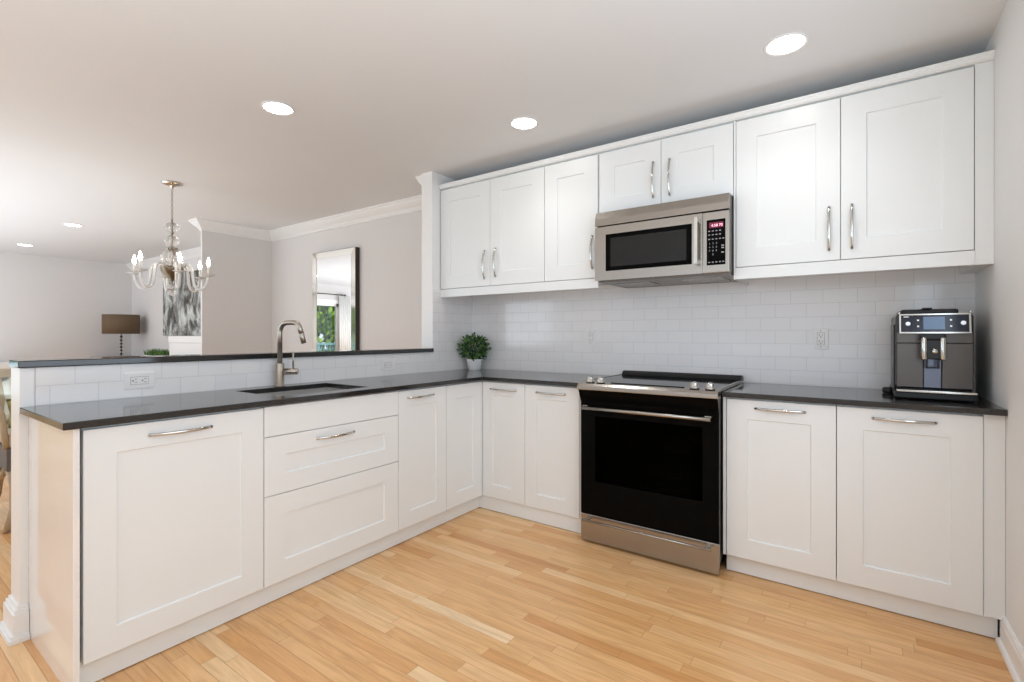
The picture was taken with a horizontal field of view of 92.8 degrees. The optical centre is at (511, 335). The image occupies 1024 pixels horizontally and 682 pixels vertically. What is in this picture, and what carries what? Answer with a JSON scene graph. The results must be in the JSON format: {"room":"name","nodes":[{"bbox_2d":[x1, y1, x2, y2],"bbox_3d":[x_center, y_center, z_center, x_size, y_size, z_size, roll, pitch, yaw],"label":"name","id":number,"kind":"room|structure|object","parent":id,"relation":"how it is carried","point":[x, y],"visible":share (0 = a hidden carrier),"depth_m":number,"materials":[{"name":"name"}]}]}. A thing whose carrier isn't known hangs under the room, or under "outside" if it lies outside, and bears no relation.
{"room":"kitchen","nodes":[
{"label":"kitchen","id":0,"kind":"room"},
{"bbox_2d":[0,252,131,361],"bbox_3d":[-8.731,-0.038,6.264,0.100,2.477,6.500,0,0,35],"label":"wall","id":1,"kind":"structure","parent":0,"point":[51,307],"depth_m":8.00,"materials":[{"name":"paint"}]},
{"bbox_2d":[11,171,455,606],"bbox_3d":[-1.198,-0.038,3.095,0.140,2.477,2.778,0,0,35],"label":"wall","id":2,"kind":"structure","parent":0,"point":[19,422],"depth_m":1.99,"materials":[{"name":"paint"}]},
{"bbox_2d":[0,594,29,646],"bbox_3d":[-2.003,1.133,1.959,0.205,0.135,0.060,0,0,35],"label":"baseboard","id":3,"kind":"structure","parent":2,"relation":"attached to","point":[14,627],"depth_m":1.92,"materials":[{"name":"paint"}]},
{"bbox_2d":[19,368,34,412],"bbox_3d":[-1.927,0.218,1.937,0.007,0.178,0.044,0,0,35],"label":"trim","id":4,"kind":"structure","parent":2,"relation":"attached to","point":[26,375],"depth_m":1.93,"materials":[{"name":"white paint"}]},
{"bbox_2d":[124,372,154,388],"bbox_3d":[-1.708,0.207,2.236,0.007,0.072,0.118,0,0,35],"label":"outlet","id":5,"kind":"object","parent":2,"relation":"attached to","point":[144,379],"visible":1,"depth_m":2.23,"materials":[{"name":"white plastic"}]},
{"bbox_2d":[131,376,148,384],"bbox_3d":[-1.706,0.207,2.234,0.002,0.033,0.067,0,0,35],"label":"receptacle","id":6,"kind":"object","parent":5,"relation":"attached to","point":[135,380],"depth_m":2.24,"materials":[{"name":"white plastic"}]},
{"bbox_2d":[9,348,433,367],"bbox_3d":[-1.333,0.114,2.887,0.164,0.028,2.293,0,0,35],"label":"bar","id":7,"kind":"object","parent":2,"relation":"on","point":[55,362],"visible":0.96,"depth_m":2.39,"materials":[{"name":"stone"}]},
{"bbox_2d":[35,289,472,405],"bbox_3d":[-1.127,-0.026,3.069,0.006,0.667,2.726,0,0,35],"label":"backsplash","id":8,"kind":"structure","parent":2,"relation":"attached to","point":[452,317],"depth_m":2.64,"materials":[{"name":"tile"}]},
{"bbox_2d":[381,359,394,369],"bbox_3d":[-0.868,0.207,3.424,0.007,0.072,0.118,0,0,35],"label":"outlet","id":9,"kind":"object","parent":2,"relation":"attached to","point":[385,364],"visible":1,"depth_m":3.42,"materials":[{"name":"white plastic"}]},
{"bbox_2d":[385,362,391,366],"bbox_3d":[-0.866,0.207,3.422,0.002,0.033,0.067,0,0,35],"label":"receptacle","id":10,"kind":"object","parent":9,"relation":"attached to","point":[387,364],"depth_m":3.42,"materials":[{"name":"white plastic"}]},
{"bbox_2d":[201,230,271,353],"bbox_3d":[-3.226,-0.038,5.744,0.035,2.477,0.793,0,0,35],"label":"wall pier","id":11,"kind":"object","parent":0,"point":[236,302],"visible":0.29,"depth_m":5.70,"materials":[{"name":"paint"}]},
{"bbox_2d":[132,210,421,355],"bbox_3d":[-3.623,-0.038,6.572,7.886,2.477,0.100,0,0,35],"label":"wall","id":12,"kind":"structure","parent":0,"point":[390,247],"depth_m":5.06,"materials":[{"name":"paint"}]},
{"bbox_2d":[163,270,200,335],"bbox_3d":[-5.021,-0.477,7.475,1.540,0.965,0.037,0,0,35],"label":"painting","id":13,"kind":"object","parent":12,"relation":"attached to","point":[181,311],"visible":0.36,"depth_m":7.45,"materials":[{"name":"paint"}]},
{"bbox_2d":[126,175,421,270],"bbox_3d":[-3.906,-1.221,6.171,7.886,0.112,0.881,0,0,35],"label":"crown molding","id":14,"kind":"structure","parent":12,"relation":"attached to","point":[411,204],"depth_m":5.41,"materials":[{"name":"paint"}]},
{"bbox_2d":[312,247,359,350],"bbox_3d":[-1.908,-0.132,5.256,0.749,1.563,0.053,0,0,34],"label":"wall mirror","id":15,"kind":"object","parent":12,"relation":"attached to","point":[335,273],"visible":0.6,"depth_m":5.20,"materials":[{"name":"brown wood"}]},
{"bbox_2d":[0,0,1007,263],"bbox_3d":[-4.160,-1.337,2.971,11.365,0.120,6.600,0,0,35],"label":"ceiling","id":16,"kind":"structure","parent":0,"point":[103,102],"depth_m":2.48,"materials":[{"name":"paint"}]},
{"bbox_2d":[63,223,82,226],"bbox_3d":[-5.080,-1.274,5.641,0.176,0.006,0.176,0,0,35],"label":"recessed light","id":17,"kind":"object","parent":16,"relation":"in","point":[66,224],"visible":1,"depth_m":5.66,"materials":[{"name":"paint"}]},
{"bbox_2d":[127,180,214,295],"bbox_3d":[-2.850,-0.803,4.087,0.633,0.947,0.604,0,0,35],"label":"chandelier","id":18,"kind":"object","parent":16,"relation":"hanging from","point":[171,264],"visible":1,"depth_m":4.04,"materials":[{"name":"clear glass"}]},
{"bbox_2d":[260,101,294,115],"bbox_3d":[-1.315,-1.274,2.738,0.176,0.006,0.176,0,0,35],"label":"recessed light","id":19,"kind":"object","parent":16,"relation":"in","point":[274,107],"visible":1,"depth_m":2.74,"materials":[{"name":"paint"}]},
{"bbox_2d":[509,117,538,129],"bbox_3d":[0.073,-1.274,2.932,0.176,0.006,0.176,0,0,35],"label":"recessed light","id":20,"kind":"object","parent":16,"relation":"in","point":[521,123],"visible":1,"depth_m":2.93,"materials":[{"name":"paint"}]},
{"bbox_2d":[763,32,808,55],"bbox_3d":[1.201,-1.274,2.137,0.176,0.006,0.176,0,0,35],"label":"recessed light","id":21,"kind":"object","parent":16,"relation":"in","point":[788,43],"visible":1,"depth_m":2.13,"materials":[{"name":"paint"}]},
{"bbox_2d":[0,476,1012,681],"bbox_3d":[-4.160,1.230,2.971,11.205,0.060,6.440,0,0,35],"label":"floor","id":22,"kind":"structure","parent":0,"point":[481,594],"depth_m":1.98,"materials":[{"name":"brown wood"}]},
{"bbox_2d":[0,368,10,532],"bbox_3d":[-3.149,0.718,3.359,0.625,0.977,0.618,0,0,35],"label":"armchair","id":23,"kind":"object","parent":22,"relation":"on","point":[5,432],"visible":0.23,"depth_m":2.99,"materials":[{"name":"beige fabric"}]},
{"bbox_2d":[1,377,10,420],"bbox_3d":[-3.291,0.430,3.435,0.107,0.294,0.420,0,0,35],"label":"throw cushion","id":24,"kind":"object","parent":23,"relation":"on","point":[6,381],"visible":0.09,"depth_m":3.28,"materials":[{"name":"fabric"}]},
{"bbox_2d":[6,399,10,427],"bbox_3d":[-3.124,0.504,3.316,0.121,0.182,0.440,0,0,35],"label":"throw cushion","id":25,"kind":"object","parent":23,"relation":"on","point":[8,401],"visible":0.02,"depth_m":3.15,"materials":[{"name":"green fabric"}]},
{"bbox_2d":[0,362,10,368],"bbox_3d":[-7.926,0.802,6.796,0.500,0.795,1.300,0,0,35],"label":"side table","id":26,"kind":"object","parent":22,"relation":"on","point":[3,365],"visible":0.24,"depth_m":7.12,"materials":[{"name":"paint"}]},
{"bbox_2d":[29,417,79,681],"bbox_3d":[-1.677,0.754,1.777,0.596,0.892,0.017,0,0,35],"label":"end panel","id":27,"kind":"object","parent":22,"relation":"on","point":[54,453],"visible":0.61,"depth_m":1.72,"materials":[{"name":"white wood"}]},
{"bbox_2d":[80,407,262,664],"bbox_3d":[-1.470,0.706,2.026,0.590,0.796,0.606,0,0,35],"label":"base cabinet","id":28,"kind":"object","parent":22,"relation":"on","point":[171,509],"visible":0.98,"depth_m":1.82,"materials":[{"name":"white wood"}]},
{"bbox_2d":[80,497,478,681],"bbox_3d":[-0.849,1.151,2.534,0.018,0.091,2.172,0,0,35],"label":"toe kick","id":29,"kind":"object","parent":22,"relation":"on","point":[105,666],"visible":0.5,"depth_m":2.10,"materials":[{"name":"white wood"}]},
{"bbox_2d":[261,391,397,587],"bbox_3d":[-1.075,0.706,2.586,0.590,0.796,0.760,0,0,35],"label":"base cabinet","id":30,"kind":"object","parent":22,"relation":"on","point":[330,466],"visible":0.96,"depth_m":2.38,"materials":[{"name":"white wood"}]},
{"bbox_2d":[397,385,445,530],"bbox_3d":[-0.741,0.706,3.058,0.590,0.796,0.391,0,0,35],"label":"base cabinet","id":31,"kind":"object","parent":22,"relation":"on","point":[421,461],"visible":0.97,"depth_m":2.90,"materials":[{"name":"white wood"}]},
{"bbox_2d":[444,380,526,509],"bbox_3d":[-0.226,0.706,3.511,0.907,0.796,0.936,0,0,35],"label":"base cabinet","id":32,"kind":"object","parent":22,"relation":"on","point":[485,420],"visible":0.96,"depth_m":3.24,"materials":[{"name":"white wood"}]},
{"bbox_2d":[20,369,611,430],"bbox_3d":[-0.579,0.295,2.653,1.366,0.025,2.770,0,0,35],"label":"countertop","id":33,"kind":"structure","parent":32,"relation":"on","point":[78,415],"depth_m":2.22,"materials":[{"name":"stone"}]},
{"bbox_2d":[275,320,305,386],"bbox_3d":[-1.213,0.100,2.706,0.211,0.366,0.083,0,0,17],"label":"faucet","id":34,"kind":"object","parent":33,"relation":"on","point":[280,371],"visible":1,"depth_m":2.70,"materials":[{"name":"silver metal"}]},
{"bbox_2d":[260,387,343,396],"bbox_3d":[-1.097,0.409,2.579,0.417,0.201,0.552,0,0,35],"label":"sink","id":35,"kind":"object","parent":33,"relation":"in","point":[323,389],"visible":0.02,"depth_m":2.78,"materials":[{"name":"metal"}]},
{"bbox_2d":[457,332,491,369],"bbox_3d":[-0.303,0.128,3.998,0.257,0.310,0.249,0,0,35],"label":"potted plant","id":36,"kind":"object","parent":33,"relation":"on","point":[475,363],"visible":1,"depth_m":3.97,"materials":[{"name":"green plant"}]},
{"bbox_2d":[479,495,580,532],"bbox_3d":[0.112,1.151,3.167,0.820,0.091,0.016,0,0,35],"label":"toe kick","id":37,"kind":"object","parent":22,"relation":"on","point":[566,522],"visible":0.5,"depth_m":3.15,"materials":[{"name":"white wood"}]},
{"bbox_2d":[525,384,580,518],"bbox_3d":[0.416,0.706,3.257,0.427,0.796,0.610,0,0,35],"label":"base cabinet","id":38,"kind":"object","parent":22,"relation":"on","point":[552,412],"visible":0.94,"depth_m":3.04,"materials":[{"name":"white wood"}]},
{"bbox_2d":[577,370,743,574],"bbox_3d":[0.886,0.718,2.877,0.770,0.964,0.704,0,0,35],"label":"range","id":39,"kind":"object","parent":22,"relation":"on","point":[652,441],"visible":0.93,"depth_m":2.61,"materials":[{"name":"silver metal"}]},
{"bbox_2d":[581,401,719,543],"bbox_3d":[0.874,0.710,2.859,0.762,0.649,0.661,0,0,35],"label":"oven","id":40,"kind":"object","parent":39,"relation":"in","point":[655,468],"depth_m":2.61,"materials":[{"name":"black glass"}]},
{"bbox_2d":[586,375,738,387],"bbox_3d":[0.902,0.274,2.900,0.762,0.013,0.570,0,0,35],"label":"cooktop","id":41,"kind":"object","parent":39,"relation":"in","point":[666,380],"depth_m":2.89,"materials":[{"name":"silver glass"}]},
{"bbox_2d":[723,397,836,580],"bbox_3d":[1.419,0.706,2.549,0.476,0.796,0.610,0,0,35],"label":"base cabinet","id":42,"kind":"object","parent":22,"relation":"on","point":[780,457],"visible":0.98,"depth_m":2.32,"materials":[{"name":"white wood"}]},
{"bbox_2d":[727,554,997,637],"bbox_3d":[1.510,1.151,2.214,0.996,0.091,0.016,0,0,35],"label":"toe kick","id":43,"kind":"object","parent":22,"relation":"on","point":[982,625],"visible":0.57,"depth_m":2.15,"materials":[{"name":"white wood"}]},
{"bbox_2d":[837,405,1004,619],"bbox_3d":[1.836,0.706,2.254,0.542,0.796,0.610,0,0,35],"label":"base cabinet","id":44,"kind":"object","parent":22,"relation":"on","point":[910,482],"depth_m":2.02,"materials":[{"name":"white wood"}]},
{"bbox_2d":[722,382,1007,415],"bbox_3d":[1.645,0.295,2.399,1.021,0.025,0.618,0,0,35],"label":"countertop","id":45,"kind":"structure","parent":44,"relation":"on","point":[865,397],"depth_m":2.25,"materials":[{"name":"stone"}]},
{"bbox_2d":[882,308,978,401],"bbox_3d":[1.926,0.080,2.276,0.314,0.407,0.450,0,0,35],"label":"coffee machine","id":46,"kind":"object","parent":45,"relation":"on","point":[932,350],"visible":1,"depth_m":2.13,"materials":[{"name":"black metal"}]},
{"bbox_2d":[890,384,978,401],"bbox_3d":[1.950,0.265,2.277,0.276,0.028,0.420,0,0,35],"label":"drip tray","id":47,"kind":"object","parent":46,"relation":"on","point":[964,395],"depth_m":2.12,"materials":[{"name":"black plastic"}]},
{"bbox_2d":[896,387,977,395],"bbox_3d":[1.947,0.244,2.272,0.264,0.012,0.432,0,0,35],"label":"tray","id":48,"kind":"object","parent":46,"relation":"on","point":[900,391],"depth_m":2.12,"materials":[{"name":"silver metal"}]},
{"bbox_3d":[-5.359,0.784,7.344,4.040,0.832,0.584,0,0,35],"label":"sideboard","id":49,"kind":"object","parent":22,"relation":"on","visible":0},
{"bbox_2d":[102,314,139,356],"bbox_3d":[-6.569,0.011,8.195,0.504,0.713,0.504,0,0,35],"label":"table lamp","id":50,"kind":"object","parent":49,"relation":"on","point":[120,324],"visible":0.96,"depth_m":8.01,"materials":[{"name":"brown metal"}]},
{"bbox_2d":[143,348,168,355],"bbox_3d":[-5.193,0.276,7.163,0.802,0.182,0.210,0,0,35],"label":"grass planter","id":51,"kind":"object","parent":49,"relation":"on","point":[155,352],"visible":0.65,"depth_m":7.14,"materials":[{"name":"white ceramic"}]},
{"bbox_3d":[-4.142,0.354,6.449,0.740,0.026,0.440,0,0,35],"label":"tray","id":52,"kind":"object","parent":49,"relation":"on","visible":0},
{"bbox_2d":[168,336,200,354],"bbox_3d":[-4.256,0.175,6.591,1.070,0.330,0.300,0,0,35],"label":"storage box","id":53,"kind":"object","parent":52,"relation":"on","point":[178,345],"visible":0.38,"depth_m":6.49,"materials":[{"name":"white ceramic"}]},
{"bbox_2d":[975,0,1023,649],"bbox_3d":[0.468,-0.038,-0.239,0.100,2.477,6.500,0,0,35],"label":"wall","id":54,"kind":"structure","parent":0,"point":[999,287],"depth_m":1.85,"materials":[{"name":"paint"}]},
{"bbox_2d":[996,616,1023,681],"bbox_3d":[0.222,1.143,-0.478,0.026,0.115,5.825,0,0,35],"label":"baseboard","id":55,"kind":"structure","parent":54,"relation":"attached to","point":[1010,648],"depth_m":1.76,"materials":[{"name":"paint"}]},
{"bbox_3d":[0.935,-0.038,3.349,3.279,2.477,0.100,0,0,35],"label":"wall","id":56,"kind":"structure","parent":0,"visible":0},
{"bbox_2d":[441,166,545,289],"bbox_3d":[-0.069,-0.757,3.729,0.958,0.789,0.425,0,0,35],"label":"upper cabinet","id":57,"kind":"object","parent":56,"relation":"attached to","point":[493,230],"visible":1,"depth_m":3.54,"materials":[{"name":"white wood"}]},
{"bbox_2d":[441,278,598,297],"bbox_3d":[-0.005,-0.331,3.475,1.358,0.061,0.018,0,0,35],"label":"rail","id":58,"kind":"object","parent":57,"relation":"attached to","point":[582,283],"visible":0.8,"depth_m":3.40,"materials":[{"name":"white wood"}]},
{"bbox_2d":[439,49,994,189],"bbox_3d":[0.833,-1.169,3.100,3.158,0.034,0.410,0,0,35],"label":"crown molding","id":59,"kind":"structure","parent":57,"relation":"on","point":[968,61],"depth_m":2.54,"materials":[{"name":"white wood"}]},
{"bbox_2d":[545,154,602,284],"bbox_3d":[0.485,-0.757,3.337,0.395,0.789,0.425,0,0,35],"label":"upper cabinet","id":60,"kind":"object","parent":56,"relation":"attached to","point":[572,186],"visible":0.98,"depth_m":3.19,"materials":[{"name":"white wood"}]},
{"bbox_2d":[586,329,594,345],"bbox_3d":[0.568,0.015,3.536,0.072,0.118,0.007,0,0,35],"label":"outlet","id":61,"kind":"object","parent":56,"relation":"attached to","point":[590,333],"visible":1,"depth_m":3.53,"materials":[{"name":"white plastic"}]},
{"bbox_2d":[588,333,591,341],"bbox_3d":[0.567,0.015,3.533,0.033,0.094,0.002,0,0,35],"label":"receptacle","id":62,"kind":"object","parent":61,"relation":"attached to","point":[589,334],"depth_m":3.53,"materials":[{"name":"white plastic"}]},
{"bbox_2d":[599,122,733,212],"bbox_3d":[0.971,-0.952,2.993,0.787,0.401,0.425,0,0,35],"label":"upper cabinet","id":63,"kind":"object","parent":56,"relation":"attached to","point":[700,163],"visible":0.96,"depth_m":2.81,"materials":[{"name":"white wood"}]},
{"bbox_2d":[595,193,737,287],"bbox_3d":[0.948,-0.534,2.939,0.760,0.429,0.540,0,0,35],"label":"microwave","id":64,"kind":"object","parent":63,"relation":"attached to","point":[687,241],"visible":1,"depth_m":2.73,"materials":[{"name":"silver metal"}]},
{"bbox_2d":[473,266,974,391],"bbox_3d":[0.951,-0.038,3.273,3.164,0.643,0.006,0,0,35],"label":"backsplash","id":65,"kind":"structure","parent":56,"relation":"attached to","point":[761,331],"depth_m":3.00,"materials":[{"name":"tile"}]},
{"bbox_2d":[813,328,828,348],"bbox_3d":[1.723,0.019,2.719,0.072,0.118,0.007,0,0,35],"label":"outlet","id":66,"kind":"object","parent":56,"relation":"attached to","point":[820,335],"visible":1,"depth_m":2.72,"materials":[{"name":"white plastic"}]},
{"bbox_2d":[817,330,823,346],"bbox_3d":[1.721,0.019,2.717,0.033,0.094,0.002,0,0,35],"label":"receptacle","id":67,"kind":"object","parent":66,"relation":"attached to","point":[820,333],"depth_m":2.72,"materials":[{"name":"white plastic"}]},
{"bbox_2d":[734,60,993,285],"bbox_3d":[1.706,-0.726,2.474,1.009,0.852,0.425,0,0,35],"label":"upper cabinet","id":68,"kind":"object","parent":56,"relation":"attached to","point":[888,171],"depth_m":2.28,"materials":[{"name":"white wood"}]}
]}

